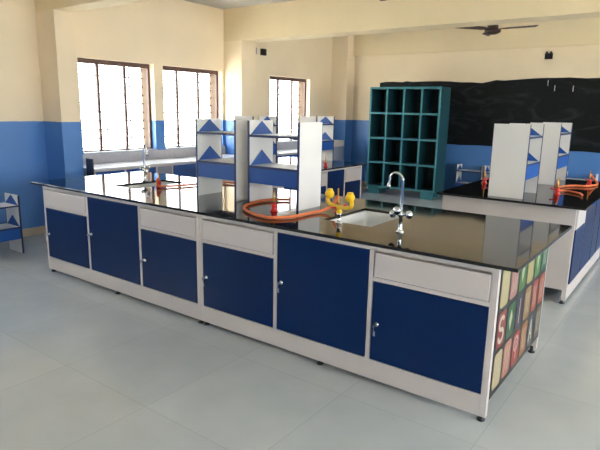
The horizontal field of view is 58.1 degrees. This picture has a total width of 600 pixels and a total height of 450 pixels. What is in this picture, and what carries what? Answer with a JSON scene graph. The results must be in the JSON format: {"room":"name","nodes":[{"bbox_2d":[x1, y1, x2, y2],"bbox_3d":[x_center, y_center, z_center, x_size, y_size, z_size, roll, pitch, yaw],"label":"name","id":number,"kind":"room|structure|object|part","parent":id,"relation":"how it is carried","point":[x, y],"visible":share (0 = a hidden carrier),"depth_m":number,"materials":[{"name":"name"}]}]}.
{"room":"science classroom","nodes":[
{"label":"science classroom","id":0,"kind":"room"},
{"bbox_2d":[0,0,331,228],"bbox_3d":[-3.159,-1.595,7.250,0.300,3.280,13.100,10,15,35],"label":"wall","id":1,"kind":"structure","parent":0,"point":[158,34],"depth_m":7.69,"materials":[{"name":"beige paint"}]},
{"bbox_2d":[22,225,45,236],"bbox_3d":[-3.152,0.004,7.374,0.012,0.100,12.800,10,15,35],"label":"baseboard","id":2,"kind":"structure","parent":1,"relation":"attached to","point":[41,229],"depth_m":6.99,"materials":[{"name":"tile"}]},
{"bbox_2d":[77,58,157,153],"bbox_3d":[-2.696,-1.713,7.844,0.325,1.281,1.245,10,15,35],"label":"window","id":3,"kind":"structure","parent":1,"relation":"in","point":[144,68],"depth_m":7.97,"materials":[{"name":"brown paint"}]},
{"bbox_3d":[-2.627,-1.082,7.918,0.125,0.019,1.245,10,15,35],"label":"sill","id":4,"kind":"part","parent":3,"relation":"part of","materials":[{"name":"stone"}]},
{"bbox_2d":[163,66,223,148],"bbox_3d":[-1.842,-1.939,8.978,0.325,1.281,1.280,10,15,35],"label":"window","id":5,"kind":"structure","parent":1,"relation":"in","point":[213,75],"depth_m":9.05,"materials":[{"name":"brown paint"}]},
{"bbox_3d":[-1.773,-1.308,9.052,0.125,0.019,1.280,10,15,35],"label":"sill","id":6,"kind":"part","parent":5,"relation":"part of","materials":[{"name":"stone"}]},
{"bbox_2d":[260,48,266,55],"bbox_3d":[-0.675,-3.205,10.015,0.060,0.115,0.120,10,15,35],"label":"junction box","id":7,"kind":"object","parent":1,"relation":"attached to","point":[263,52],"visible":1,"depth_m":9.98,"materials":[{"name":"black plastic"}]},
{"bbox_2d":[270,76,305,142],"bbox_3d":[-0.303,-2.346,11.022,0.325,1.281,1.320,10,15,35],"label":"window","id":8,"kind":"structure","parent":1,"relation":"in","point":[301,83],"depth_m":11.18,"materials":[{"name":"brown paint"}]},
{"bbox_3d":[-0.234,-1.716,11.096,0.125,0.019,1.320,10,15,35],"label":"sill","id":9,"kind":"part","parent":8,"relation":"part of","materials":[{"name":"stone"}]},
{"bbox_2d":[184,0,292,8],"bbox_3d":[1.200,-2.511,3.785,11.060,0.120,13.700,10,15,35],"label":"ceiling","id":10,"kind":"structure","parent":0,"point":[222,4],"depth_m":8.52,"materials":[{"name":"paint"}]},
{"bbox_2d":[34,0,148,11],"bbox_3d":[1.040,-2.157,3.649,10.460,0.520,0.255,10,15,35],"label":"ceiling beam","id":11,"kind":"structure","parent":10,"relation":"attached to","point":[40,5],"depth_m":6.22,"materials":[{"name":"paint"}]},
{"bbox_2d":[223,0,599,42],"bbox_3d":[3.017,-2.680,6.274,10.460,0.520,0.360,10,15,35],"label":"ceiling beam","id":12,"kind":"structure","parent":10,"relation":"attached to","point":[295,19],"depth_m":7.49,"materials":[{"name":"paint"}]},
{"bbox_2d":[353,17,599,55],"bbox_3d":[5.229,-3.220,8.868,10.050,0.465,0.070,10,15,35],"label":"ceiling beam","id":13,"kind":"structure","parent":10,"relation":"attached to","point":[583,31],"depth_m":10.14,"materials":[{"name":"paint"}]},
{"bbox_2d":[459,25,537,35],"bbox_3d":[3.279,-3.281,8.737,1.092,0.365,1.261,11,15,38],"label":"ceiling fan","id":14,"kind":"object","parent":10,"relation":"hanging from","point":[489,30],"visible":0.65,"depth_m":8.76,"materials":[{"name":"brown paint"}]},
{"bbox_3d":[2.779,-3.184,8.710,0.590,0.047,0.120,-3,13,-20],"label":"blade","id":15,"kind":"part","parent":14,"relation":"part of","materials":[{"name":"brown paint"}]},
{"bbox_3d":[3.158,-3.206,8.852,0.260,0.165,0.257,11,15,38],"label":"motor","id":16,"kind":"part","parent":14,"relation":"part of","materials":[{"name":"brown paint"}]},
{"bbox_3d":[3.471,-3.148,8.603,0.590,0.047,0.120,11,15,38],"label":"blade","id":17,"kind":"part","parent":14,"relation":"part of","materials":[{"name":"brown paint"}]},
{"bbox_2d":[0,185,599,449],"bbox_3d":[1.136,0.814,4.496,11.060,0.120,13.700,10,15,35],"label":"floor","id":18,"kind":"structure","parent":0,"point":[85,365],"depth_m":3.30,"materials":[{"name":"tile"}]},
{"bbox_2d":[0,193,23,252],"bbox_3d":[-3.398,0.014,5.963,0.300,0.662,0.502,10,15,35],"label":"rack","id":19,"kind":"object","parent":18,"relation":"on","point":[11,231],"visible":1,"depth_m":6.07,"materials":[{"name":"white laminate"}]},
{"bbox_2d":[0,202,15,206],"bbox_3d":[-3.394,-0.195,5.919,0.292,0.018,0.464,10,15,35],"label":"shelf","id":20,"kind":"object","parent":19,"relation":"attached to","point":[4,204],"depth_m":6.04,"materials":[{"name":"white laminate"}]},
{"bbox_2d":[0,223,18,229],"bbox_3d":[-3.398,0.043,5.970,0.292,0.018,0.464,10,15,35],"label":"shelf","id":21,"kind":"object","parent":19,"relation":"attached to","point":[5,226],"depth_m":6.06,"materials":[{"name":"white laminate"}]},
{"bbox_3d":[-3.256,-0.291,6.086,0.272,0.106,0.006,10,15,35],"label":"corner panel","id":22,"kind":"part","parent":19,"relation":"part of","materials":[{"name":"blue laminate"}]},
{"bbox_3d":[-3.261,-0.059,6.136,0.272,0.118,0.006,10,15,35],"label":"corner panel","id":23,"kind":"part","parent":19,"relation":"part of","materials":[{"name":"blue laminate"}]},
{"bbox_2d":[35,9,83,179],"bbox_3d":[-3.031,-1.252,6.896,0.410,2.760,0.255,10,15,35],"label":"column","id":24,"kind":"structure","parent":18,"relation":"on","point":[55,28],"depth_m":6.70,"materials":[{"name":"beige paint"}]},
{"bbox_2d":[86,158,93,175],"bbox_3d":[-2.706,-0.368,7.024,0.150,0.990,0.010,10,15,35],"label":"board","id":25,"kind":"object","parent":18,"relation":"on","point":[89,162],"visible":0.36,"depth_m":6.94,"materials":[{"name":"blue laminate"}]},
{"bbox_2d":[42,186,203,323],"bbox_3d":[-1.326,0.107,5.192,2.208,0.880,1.201,10,15,35],"label":"base cabinet","id":26,"kind":"object","parent":18,"relation":"on","point":[148,253],"visible":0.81,"depth_m":4.62,"materials":[{"name":"white laminate"}]},
{"bbox_3d":[-2.224,-0.228,5.116,0.681,0.148,0.026,10,15,35],"label":"drawer","id":27,"kind":"part","parent":26,"relation":"part of","materials":[{"name":"white laminate"}]},
{"bbox_3d":[-2.230,0.117,5.189,0.689,0.494,0.022,10,15,35],"label":"cabinet door","id":28,"kind":"part","parent":26,"relation":"part of","materials":[{"name":"blue laminate"}]},
{"bbox_3d":[-1.634,0.127,4.742,0.709,0.683,0.022,10,15,35],"label":"cabinet door","id":29,"kind":"part","parent":26,"relation":"part of","materials":[{"name":"blue laminate"}]},
{"bbox_3d":[-1.046,-0.024,4.269,0.654,0.148,0.026,10,15,35],"label":"drawer","id":30,"kind":"part","parent":26,"relation":"part of","materials":[{"name":"white laminate"}]},
{"bbox_3d":[-1.052,0.320,4.343,0.662,0.494,0.022,10,15,35],"label":"cabinet door","id":31,"kind":"part","parent":26,"relation":"part of","materials":[{"name":"blue laminate"}]},
{"bbox_2d":[30,171,571,272],"bbox_3d":[-0.401,-0.204,4.575,4.694,0.020,1.362,10,15,35],"label":"countertop","id":32,"kind":"structure","parent":26,"relation":"on","point":[496,242],"depth_m":3.76,"materials":[{"name":"black stone"}]},
{"bbox_2d":[140,144,150,180],"bbox_3d":[-1.577,-0.642,5.556,0.093,0.384,0.198,-7,15,-35],"label":"faucet","id":33,"kind":"object","parent":32,"relation":"on","point":[142,168],"visible":1,"depth_m":5.55,"materials":[{"name":"silver metal"}]},
{"bbox_3d":[-1.573,-0.693,5.505,0.017,0.264,0.121,-7,15,-35],"label":"spout","id":34,"kind":"part","parent":33,"relation":"part of","materials":[{"name":"silver metal"}]},
{"bbox_2d":[121,181,178,188],"bbox_3d":[-1.495,-0.299,5.412,0.364,0.183,0.654,10,15,35],"label":"sink","id":35,"kind":"object","parent":32,"relation":"in","point":[146,185],"visible":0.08,"depth_m":5.55,"materials":[{"name":"white"}]},
{"bbox_2d":[156,177,233,186],"bbox_3d":[-0.955,-0.438,5.334,0.906,0.093,0.249,-2,12,-15],"label":"hose","id":36,"kind":"object","parent":32,"relation":"on","point":[157,178],"visible":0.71,"depth_m":5.21,"materials":[{"name":"orange rubber"}]},
{"bbox_2d":[195,119,247,200],"bbox_3d":[-0.623,-0.575,4.656,0.472,0.662,0.300,10,15,35],"label":"rack","id":37,"kind":"object","parent":32,"relation":"on","point":[211,168],"visible":0.87,"depth_m":4.61,"materials":[{"name":"white laminate"}]},
{"bbox_3d":[-0.805,-0.606,4.787,0.018,0.662,0.294,10,15,35],"label":"panel","id":38,"kind":"part","parent":37,"relation":"part of","materials":[{"name":"white laminate"}]},
{"bbox_3d":[-0.790,-0.873,4.723,0.006,0.106,0.272,10,15,35],"label":"corner panel","id":39,"kind":"part","parent":37,"relation":"part of","materials":[{"name":"blue laminate"}]},
{"bbox_3d":[-0.794,-0.641,4.772,0.006,0.118,0.272,10,15,35],"label":"corner panel","id":40,"kind":"part","parent":37,"relation":"part of","materials":[{"name":"blue laminate"}]},
{"bbox_2d":[202,131,233,133],"bbox_3d":[-0.619,-0.783,4.612,0.434,0.018,0.292,10,15,35],"label":"shelf","id":41,"kind":"object","parent":37,"relation":"attached to","point":[203,132],"depth_m":4.55,"materials":[{"name":"white laminate"}]},
{"bbox_2d":[203,158,233,163],"bbox_3d":[-0.624,-0.545,4.663,0.434,0.018,0.292,10,15,35],"label":"shelf","id":42,"kind":"object","parent":37,"relation":"attached to","point":[205,160],"depth_m":4.63,"materials":[{"name":"white laminate"}]},
{"bbox_3d":[-0.441,-0.543,4.526,0.018,0.662,0.294,10,15,35],"label":"panel","id":43,"kind":"part","parent":37,"relation":"part of","materials":[{"name":"white laminate"}]},
{"bbox_2d":[270,189,277,211],"bbox_3d":[-0.198,-0.192,4.079,0.061,0.172,0.096,-1,12,-11],"label":"tap","id":44,"kind":"object","parent":32,"relation":"on","point":[273,205],"visible":1,"depth_m":4.05,"materials":[{"name":"red plastic"}]},
{"bbox_2d":[247,120,322,210],"bbox_3d":[-0.124,-0.488,4.298,0.514,0.662,0.300,10,15,35],"label":"rack","id":45,"kind":"object","parent":32,"relation":"on","point":[263,174],"visible":0.88,"depth_m":4.22,"materials":[{"name":"white laminate"}]},
{"bbox_3d":[-0.323,-0.523,4.441,0.018,0.662,0.294,10,15,35],"label":"panel","id":46,"kind":"part","parent":45,"relation":"part of","materials":[{"name":"white laminate"}]},
{"bbox_3d":[-0.313,-0.558,4.426,0.006,0.118,0.272,10,15,35],"label":"corner panel","id":47,"kind":"part","parent":45,"relation":"part of","materials":[{"name":"blue laminate"}]},
{"bbox_3d":[-0.308,-0.790,4.377,0.006,0.106,0.272,10,15,35],"label":"corner panel","id":48,"kind":"part","parent":45,"relation":"part of","materials":[{"name":"blue laminate"}]},
{"bbox_2d":[253,163,296,169],"bbox_3d":[-0.125,-0.459,4.304,0.476,0.018,0.292,10,15,35],"label":"shelf","id":49,"kind":"object","parent":45,"relation":"attached to","point":[256,166],"depth_m":4.28,"materials":[{"name":"white laminate"}]},
{"bbox_2d":[252,134,297,136],"bbox_3d":[-0.120,-0.697,4.254,0.476,0.018,0.292,10,15,35],"label":"shelf","id":50,"kind":"object","parent":45,"relation":"attached to","point":[253,135],"depth_m":4.22,"materials":[{"name":"white laminate"}]},
{"bbox_3d":[0.074,-0.454,4.155,0.018,0.662,0.294,10,15,35],"label":"panel","id":51,"kind":"part","parent":45,"relation":"part of","materials":[{"name":"white laminate"}]},
{"bbox_2d":[242,195,339,218],"bbox_3d":[-0.162,-0.186,4.138,0.630,0.131,0.700,-8,15,-38],"label":"hose","id":52,"kind":"object","parent":32,"relation":"on","point":[337,196],"visible":0.93,"depth_m":3.99,"materials":[{"name":"orange rubber"}]},
{"bbox_2d":[325,188,354,223],"bbox_3d":[0.263,-0.123,3.673,0.078,0.224,0.276,-8,15,-37],"label":"eyewash","id":53,"kind":"object","parent":32,"relation":"on","point":[329,193],"visible":1,"depth_m":3.67,"materials":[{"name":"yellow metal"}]},
{"bbox_3d":[0.226,-0.165,3.724,0.030,0.084,0.138,-8,15,-37],"label":"arm","id":54,"kind":"part","parent":53,"relation":"part of","materials":[{"name":"yellow plastic"}]},
{"bbox_3d":[0.267,-0.105,3.680,0.042,0.058,0.042,-8,15,-37],"label":"stem","id":55,"kind":"part","parent":53,"relation":"part of","materials":[{"name":"yellow plastic"}]},
{"bbox_3d":[0.310,-0.140,3.617,0.030,0.084,0.138,-8,15,-37],"label":"arm","id":56,"kind":"part","parent":53,"relation":"part of","materials":[{"name":"yellow plastic"}]},
{"bbox_2d":[334,188,346,212],"bbox_3d":[0.304,-0.184,4.061,0.096,0.182,0.061,1,12,2],"label":"tap","id":57,"kind":"object","parent":32,"relation":"on","point":[338,188],"visible":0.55,"depth_m":4.06,"materials":[{"name":"red plastic"}]},
{"bbox_2d":[331,211,398,226],"bbox_3d":[0.491,0.049,3.961,0.404,0.183,0.614,10,15,35],"label":"sink","id":58,"kind":"object","parent":32,"relation":"in","point":[364,218],"visible":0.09,"depth_m":4.20,"materials":[{"name":"white ceramic"}]},
{"bbox_2d":[387,171,412,232],"bbox_3d":[0.616,-0.143,3.414,0.093,0.384,0.198,-11,17,-44],"label":"faucet","id":59,"kind":"object","parent":32,"relation":"on","point":[396,210],"visible":1,"depth_m":3.41,"materials":[{"name":"silver metal"}]},
{"bbox_3d":[0.600,-0.072,3.473,0.053,0.054,0.046,-11,17,-44],"label":"handle","id":60,"kind":"part","parent":59,"relation":"part of","materials":[{"name":"silver metal"}]},
{"bbox_3d":[0.607,-0.210,3.439,0.017,0.264,0.121,-11,17,-44],"label":"spout","id":61,"kind":"part","parent":59,"relation":"part of","materials":[{"name":"silver metal"}]},
{"bbox_3d":[0.612,-0.091,3.395,0.046,0.054,0.053,-11,17,-44],"label":"handle","id":62,"kind":"part","parent":59,"relation":"part of","materials":[{"name":"silver metal"}]},
{"bbox_3d":[0.640,-0.019,3.442,0.053,0.130,0.054,-11,17,-44],"label":"stem","id":63,"kind":"part","parent":59,"relation":"part of","materials":[{"name":"silver metal"}]},
{"bbox_3d":[0.682,-0.064,3.390,0.053,0.054,0.046,-11,17,-44],"label":"handle","id":64,"kind":"part","parent":59,"relation":"part of","materials":[{"name":"silver metal"}]},
{"bbox_2d":[84,162,195,177],"bbox_3d":[-1.987,-0.558,8.342,0.561,0.838,2.950,10,15,35],"label":"base cabinet","id":65,"kind":"object","parent":18,"relation":"on","point":[181,169],"visible":0.1,"depth_m":7.88,"materials":[{"name":"white laminate"}]},
{"bbox_3d":[-2.514,-0.356,7.209,0.024,0.727,0.428,10,15,35],"label":"cabinet door","id":66,"kind":"part","parent":65,"relation":"part of","materials":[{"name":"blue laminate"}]},
{"bbox_3d":[-2.219,-0.434,7.602,0.024,0.727,0.493,10,15,35],"label":"cabinet door","id":67,"kind":"part","parent":65,"relation":"part of","materials":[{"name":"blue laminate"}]},
{"bbox_3d":[-1.976,-0.498,7.925,0.024,0.727,0.255,10,15,35],"label":"cabinet door","id":68,"kind":"part","parent":65,"relation":"part of","materials":[{"name":"grey laminate"}]},
{"bbox_3d":[-1.679,-0.577,8.319,0.024,0.727,0.675,10,15,35],"label":"cabinet door","id":69,"kind":"part","parent":65,"relation":"part of","materials":[{"name":"blue laminate"}]},
{"bbox_2d":[83,142,296,170],"bbox_3d":[-1.207,-1.248,9.262,0.600,0.157,5.575,10,15,35],"label":"countertop","id":70,"kind":"structure","parent":65,"relation":"on","point":[104,161],"depth_m":8.09,"materials":[{"name":"stone"}]},
{"bbox_2d":[224,40,255,154],"bbox_3d":[-1.054,-1.775,9.521,0.410,2.760,0.360,10,15,35],"label":"column","id":71,"kind":"structure","parent":18,"relation":"on","point":[239,56],"depth_m":9.24,"materials":[{"name":"beige paint"}]},
{"bbox_2d":[277,153,296,157],"bbox_3d":[-0.219,-1.026,10.689,0.561,0.838,2.200,10,15,35],"label":"base cabinet","id":72,"kind":"object","parent":18,"relation":"on","point":[294,154],"visible":0.03,"depth_m":10.13,"materials":[{"name":"white laminate"}]},
{"bbox_2d":[222,165,361,198],"bbox_3d":[-0.179,-0.396,7.647,1.306,0.880,1.890,10,15,35],"label":"base cabinet","id":73,"kind":"object","parent":18,"relation":"on","point":[348,179],"visible":0.2,"depth_m":7.54,"materials":[{"name":"white laminate"}]},
{"bbox_2d":[195,157,366,170],"bbox_3d":[-0.198,-0.837,7.555,1.440,0.020,2.060,10,15,35],"label":"countertop","id":74,"kind":"structure","parent":73,"relation":"on","point":[333,164],"depth_m":7.83,"materials":[{"name":"black stone"}]},
{"bbox_2d":[235,116,276,162],"bbox_3d":[-0.564,-1.068,6.973,0.300,0.662,0.482,10,15,35],"label":"rack","id":75,"kind":"object","parent":74,"relation":"on","point":[274,118],"visible":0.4,"depth_m":7.05,"materials":[{"name":"white laminate"}]},
{"bbox_3d":[-0.701,-1.032,6.791,0.294,0.662,0.018,10,15,35],"label":"panel","id":76,"kind":"part","parent":75,"relation":"part of","materials":[{"name":"white laminate"}]},
{"bbox_3d":[-0.427,-1.105,7.155,0.294,0.662,0.018,10,15,35],"label":"panel","id":77,"kind":"part","parent":75,"relation":"part of","materials":[{"name":"white laminate"}]},
{"bbox_2d":[299,116,334,160],"bbox_3d":[0.250,-1.284,8.054,0.300,0.662,0.482,10,15,35],"label":"rack","id":78,"kind":"object","parent":74,"relation":"on","point":[328,121],"visible":0.52,"depth_m":8.15,"materials":[{"name":"white laminate"}]},
{"bbox_3d":[0.113,-1.248,7.871,0.294,0.662,0.018,10,15,35],"label":"panel","id":79,"kind":"part","parent":78,"relation":"part of","materials":[{"name":"white laminate"}]},
{"bbox_3d":[0.387,-1.320,8.236,0.294,0.662,0.018,10,15,35],"label":"panel","id":80,"kind":"part","parent":78,"relation":"part of","materials":[{"name":"white laminate"}]},
{"bbox_3d":[0.385,-1.587,8.169,0.272,0.106,0.006,10,15,35],"label":"corner panel","id":81,"kind":"part","parent":78,"relation":"part of","materials":[{"name":"blue laminate"}]},
{"bbox_3d":[0.381,-1.355,8.219,0.272,0.118,0.006,10,15,35],"label":"corner panel","id":82,"kind":"part","parent":78,"relation":"part of","materials":[{"name":"blue laminate"}]},
{"bbox_3d":[0.222,-0.594,7.050,0.026,0.148,0.402,10,15,35],"label":"drawer","id":83,"kind":"part","parent":73,"relation":"part of","materials":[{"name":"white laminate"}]},
{"bbox_3d":[0.215,-0.250,7.123,0.022,0.494,0.410,10,15,35],"label":"cabinet door","id":84,"kind":"part","parent":73,"relation":"part of","materials":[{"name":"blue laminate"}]},
{"bbox_3d":[0.484,-0.413,7.459,0.022,0.683,0.410,10,15,35],"label":"cabinet door","id":85,"kind":"part","parent":73,"relation":"part of","materials":[{"name":"blue laminate"}]},
{"bbox_3d":[0.752,-0.392,7.836,0.022,0.494,0.417,10,15,35],"label":"cabinet door","id":86,"kind":"part","parent":73,"relation":"part of","materials":[{"name":"blue laminate"}]},
{"bbox_3d":[0.758,-0.736,7.763,0.026,0.148,0.409,10,15,35],"label":"drawer","id":87,"kind":"part","parent":73,"relation":"part of","materials":[{"name":"white laminate"}]},
{"bbox_2d":[333,140,343,160],"bbox_3d":[0.585,-1.328,11.728,0.560,1.025,0.430,10,15,35],"label":"base cabinet","id":88,"kind":"object","parent":18,"relation":"on","point":[338,144],"visible":0.2,"depth_m":11.51,"materials":[{"name":"white laminate"}]},
{"bbox_3d":[0.802,-1.259,11.579,0.020,0.840,0.406,10,15,35],"label":"cupboard door","id":89,"kind":"part","parent":88,"relation":"part of","materials":[{"name":"grey laminate"}]},
{"bbox_2d":[330,35,354,161],"bbox_3d":[0.929,-2.553,12.094,0.410,3.280,0.300,10,15,35],"label":"column","id":90,"kind":"structure","parent":18,"relation":"on","point":[343,60],"depth_m":11.88,"materials":[{"name":"beige paint"}]},
{"bbox_2d":[199,215,548,421],"bbox_3d":[0.452,0.414,3.914,2.210,0.880,1.201,10,15,35],"label":"base cabinet","id":91,"kind":"object","parent":18,"relation":"on","point":[447,332],"visible":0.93,"depth_m":3.29,"materials":[{"name":"white laminate"}]},
{"bbox_3d":[-0.450,0.079,3.841,0.671,0.148,0.026,10,15,35],"label":"drawer","id":92,"kind":"part","parent":91,"relation":"part of","materials":[{"name":"white laminate"}]},
{"bbox_3d":[-0.457,0.423,3.915,0.679,0.494,0.022,10,15,35],"label":"cabinet door","id":93,"kind":"part","parent":91,"relation":"part of","materials":[{"name":"blue laminate"}]},
{"bbox_3d":[0.128,0.431,3.476,0.692,0.683,0.022,10,15,35],"label":"cabinet door","id":94,"kind":"part","parent":91,"relation":"part of","materials":[{"name":"blue laminate"}]},
{"bbox_3d":[0.712,0.625,3.075,0.683,0.494,0.022,10,15,35],"label":"cabinet door","id":95,"kind":"part","parent":91,"relation":"part of","materials":[{"name":"blue laminate"}]},
{"bbox_3d":[0.718,0.280,3.002,0.675,0.148,0.026,10,15,35],"label":"drawer","id":96,"kind":"part","parent":91,"relation":"part of","materials":[{"name":"white laminate"}]},
{"bbox_3d":[1.355,0.499,3.284,0.006,0.747,1.074,10,15,35],"label":"printed panel","id":97,"kind":"part","parent":91,"relation":"part of","materials":[{"name":"multicoloured"}]},
{"bbox_2d":[366,86,450,199],"bbox_3d":[2.114,-1.639,10.714,1.485,2.115,0.456,10,15,35],"label":"tall cabinet","id":98,"kind":"object","parent":18,"relation":"on","point":[408,132],"visible":0.99,"depth_m":10.69,"materials":[{"name":"teal paint"}]},
{"bbox_2d":[370,159,433,165],"bbox_3d":[2.105,-1.233,10.799,1.413,0.036,0.436,10,15,35],"label":"shelf","id":99,"kind":"object","parent":98,"relation":"attached to","point":[386,162],"depth_m":10.78,"materials":[{"name":"teal paint"}]},
{"bbox_2d":[371,136,435,139],"bbox_3d":[2.114,-1.707,10.698,1.413,0.036,0.436,10,15,35],"label":"shelf","id":100,"kind":"object","parent":98,"relation":"attached to","point":[372,137],"depth_m":10.63,"materials":[{"name":"teal paint"}]},
{"bbox_3d":[2.247,-1.743,10.874,1.413,1.903,0.012,10,15,35],"label":"panel","id":101,"kind":"part","parent":98,"relation":"part of","materials":[{"name":"teal paint"}]},
{"bbox_2d":[454,164,486,186],"bbox_3d":[3.329,-0.844,10.576,0.502,0.662,0.300,10,15,35],"label":"rack","id":102,"kind":"object","parent":18,"relation":"on","point":[458,175],"visible":0.5,"depth_m":10.57,"materials":[{"name":"white laminate"}]},
{"bbox_3d":[3.135,-0.877,10.715,0.018,0.662,0.294,10,15,35],"label":"panel","id":103,"kind":"part","parent":102,"relation":"part of","materials":[{"name":"white laminate"}]},
{"bbox_2d":[460,169,479,171],"bbox_3d":[3.333,-1.052,10.531,0.464,0.018,0.292,10,15,35],"label":"shelf","id":104,"kind":"object","parent":102,"relation":"attached to","point":[461,170],"depth_m":10.52,"materials":[{"name":"white laminate"}]},
{"bbox_2d":[483,166,489,177],"bbox_3d":[3.764,-0.768,10.264,0.502,0.662,0.300,10,15,35],"label":"rack","id":105,"kind":"object","parent":18,"relation":"on","point":[487,168],"visible":0.2,"depth_m":10.30,"materials":[{"name":"white laminate"}]},
{"bbox_2d":[442,195,599,303],"bbox_3d":[2.451,0.046,5.812,1.201,0.880,1.920,10,15,35],"label":"base cabinet","id":106,"kind":"object","parent":18,"relation":"on","point":[573,254],"visible":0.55,"depth_m":4.91,"materials":[{"name":"white laminate"}]},
{"bbox_2d":[437,179,599,210],"bbox_3d":[2.478,-0.387,5.686,1.300,0.020,2.150,10,15,35],"label":"countertop","id":107,"kind":"structure","parent":106,"relation":"on","point":[545,196],"depth_m":5.14,"materials":[{"name":"black stone"}]},
{"bbox_2d":[482,170,488,183],"bbox_3d":[2.035,-0.532,5.915,0.096,0.152,0.061,-6,14,-32],"label":"tap","id":108,"kind":"object","parent":107,"relation":"on","point":[484,179],"visible":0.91,"depth_m":5.90,"materials":[{"name":"red plastic"}]},
{"bbox_2d":[487,123,544,198],"bbox_3d":[2.038,-0.617,5.091,0.320,0.662,0.502,10,15,35],"label":"rack","id":109,"kind":"object","parent":107,"relation":"on","point":[516,152],"visible":1,"depth_m":4.92,"materials":[{"name":"white laminate"}]},
{"bbox_3d":[2.181,-0.654,5.281,0.314,0.662,0.018,10,15,35],"label":"panel","id":110,"kind":"part","parent":109,"relation":"part of","materials":[{"name":"white laminate"}]},
{"bbox_3d":[2.175,-0.690,5.263,0.292,0.118,0.006,10,15,35],"label":"corner panel","id":111,"kind":"part","parent":109,"relation":"part of","materials":[{"name":"blue laminate"}]},
{"bbox_3d":[2.179,-0.921,5.214,0.292,0.106,0.006,10,15,35],"label":"corner panel","id":112,"kind":"part","parent":109,"relation":"part of","materials":[{"name":"blue laminate"}]},
{"bbox_2d":[530,122,572,184],"bbox_3d":[2.822,-0.824,6.132,0.320,0.662,0.602,10,15,35],"label":"rack","id":113,"kind":"object","parent":107,"relation":"on","point":[557,136],"visible":0.69,"depth_m":5.89,"materials":[{"name":"white laminate"}]},
{"bbox_3d":[2.995,-0.870,6.362,0.314,0.662,0.018,10,15,35],"label":"panel","id":114,"kind":"part","parent":113,"relation":"part of","materials":[{"name":"white laminate"}]},
{"bbox_3d":[2.989,-0.905,6.344,0.292,0.118,0.006,10,15,35],"label":"corner panel","id":115,"kind":"part","parent":113,"relation":"part of","materials":[{"name":"blue laminate"}]},
{"bbox_2d":[550,178,559,194],"bbox_3d":[2.457,-0.373,5.186,0.096,0.162,0.061,6,13,21],"label":"tap","id":116,"kind":"object","parent":107,"relation":"on","point":[557,190],"visible":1,"depth_m":5.17,"materials":[{"name":"red plastic"}]},
{"bbox_2d":[560,190,582,195],"bbox_3d":[2.648,-0.313,5.247,0.157,0.019,0.295,-7,14,-32],"label":"hose","id":117,"kind":"object","parent":107,"relation":"on","point":[576,192],"visible":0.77,"depth_m":5.31,"materials":[{"name":"orange rubber"}]},
{"bbox_2d":[555,174,598,187],"bbox_3d":[2.861,-0.443,5.651,1.228,0.115,0.196,-10,16,-42],"label":"hose","id":118,"kind":"object","parent":107,"relation":"on","point":[592,176],"visible":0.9,"depth_m":5.76,"materials":[{"name":"orange rubber"}]},
{"bbox_2d":[585,170,591,184],"bbox_3d":[3.182,-0.524,5.957,0.061,0.162,0.096,-4,13,-22],"label":"tap","id":119,"kind":"object","parent":107,"relation":"on","point":[589,180],"visible":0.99,"depth_m":5.94,"materials":[{"name":"red plastic"}]},
{"bbox_3d":[2.534,0.256,4.961,0.022,0.494,0.426,10,15,35],"label":"cabinet door","id":120,"kind":"part","parent":106,"relation":"part of","materials":[{"name":"blue laminate"}]},
{"bbox_3d":[2.540,-0.088,4.887,0.026,0.148,0.418,10,15,35],"label":"drawer","id":121,"kind":"part","parent":106,"relation":"part of","materials":[{"name":"white laminate"}]},
{"bbox_3d":[2.846,0.082,5.353,0.022,0.683,0.541,10,15,35],"label":"cabinet door","id":122,"kind":"part","parent":106,"relation":"part of","materials":[{"name":"blue laminate"}]},
{"bbox_3d":[3.131,0.006,5.732,0.022,0.683,0.341,10,15,35],"label":"cabinet door","id":123,"kind":"part","parent":106,"relation":"part of","materials":[{"name":"blue laminate"}]},
{"bbox_3d":[3.363,0.037,6.062,0.022,0.494,0.368,10,15,35],"label":"cabinet door","id":124,"kind":"part","parent":106,"relation":"part of","materials":[{"name":"blue laminate"}]},
{"bbox_2d":[566,171,598,180],"bbox_3d":[4.881,-0.576,9.460,0.502,0.662,0.300,10,15,35],"label":"rack","id":125,"kind":"object","parent":18,"relation":"on","point":[596,175],"visible":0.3,"depth_m":9.41,"materials":[{"name":"white laminate"}]},
{"bbox_2d":[351,45,599,189],"bbox_3d":[5.148,-1.902,9.426,11.060,3.280,0.300,10,15,35],"label":"wall","id":126,"kind":"structure","parent":0,"point":[481,66],"depth_m":10.56,"materials":[{"name":"beige paint"}]},
{"bbox_2d":[380,77,599,152],"bbox_3d":[4.680,-1.954,9.575,7.400,1.281,0.004,10,15,35],"label":"blackboard","id":127,"kind":"object","parent":126,"relation":"attached to","point":[475,108],"visible":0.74,"depth_m":9.97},
{"bbox_2d":[545,51,552,58],"bbox_3d":[4.402,-3.003,9.559,0.130,0.130,0.030,10,15,35],"label":"wall socket","id":128,"kind":"object","parent":126,"relation":"attached to","point":[547,55],"visible":1,"depth_m":9.55,"materials":[{"name":"black plastic"}]},
{"label":"outside","id":129,"kind":"structure","parent":0,"visible":0},
{"bbox_2d":[82,126,296,150],"bbox_3d":[3.297,0.621,7.457,90.460,0.100,90.000,10,15,35],"label":"ground","id":130,"kind":"structure","parent":129,"point":[188,131],"depth_m":37.70,"materials":[{"name":"white"}]}
]}

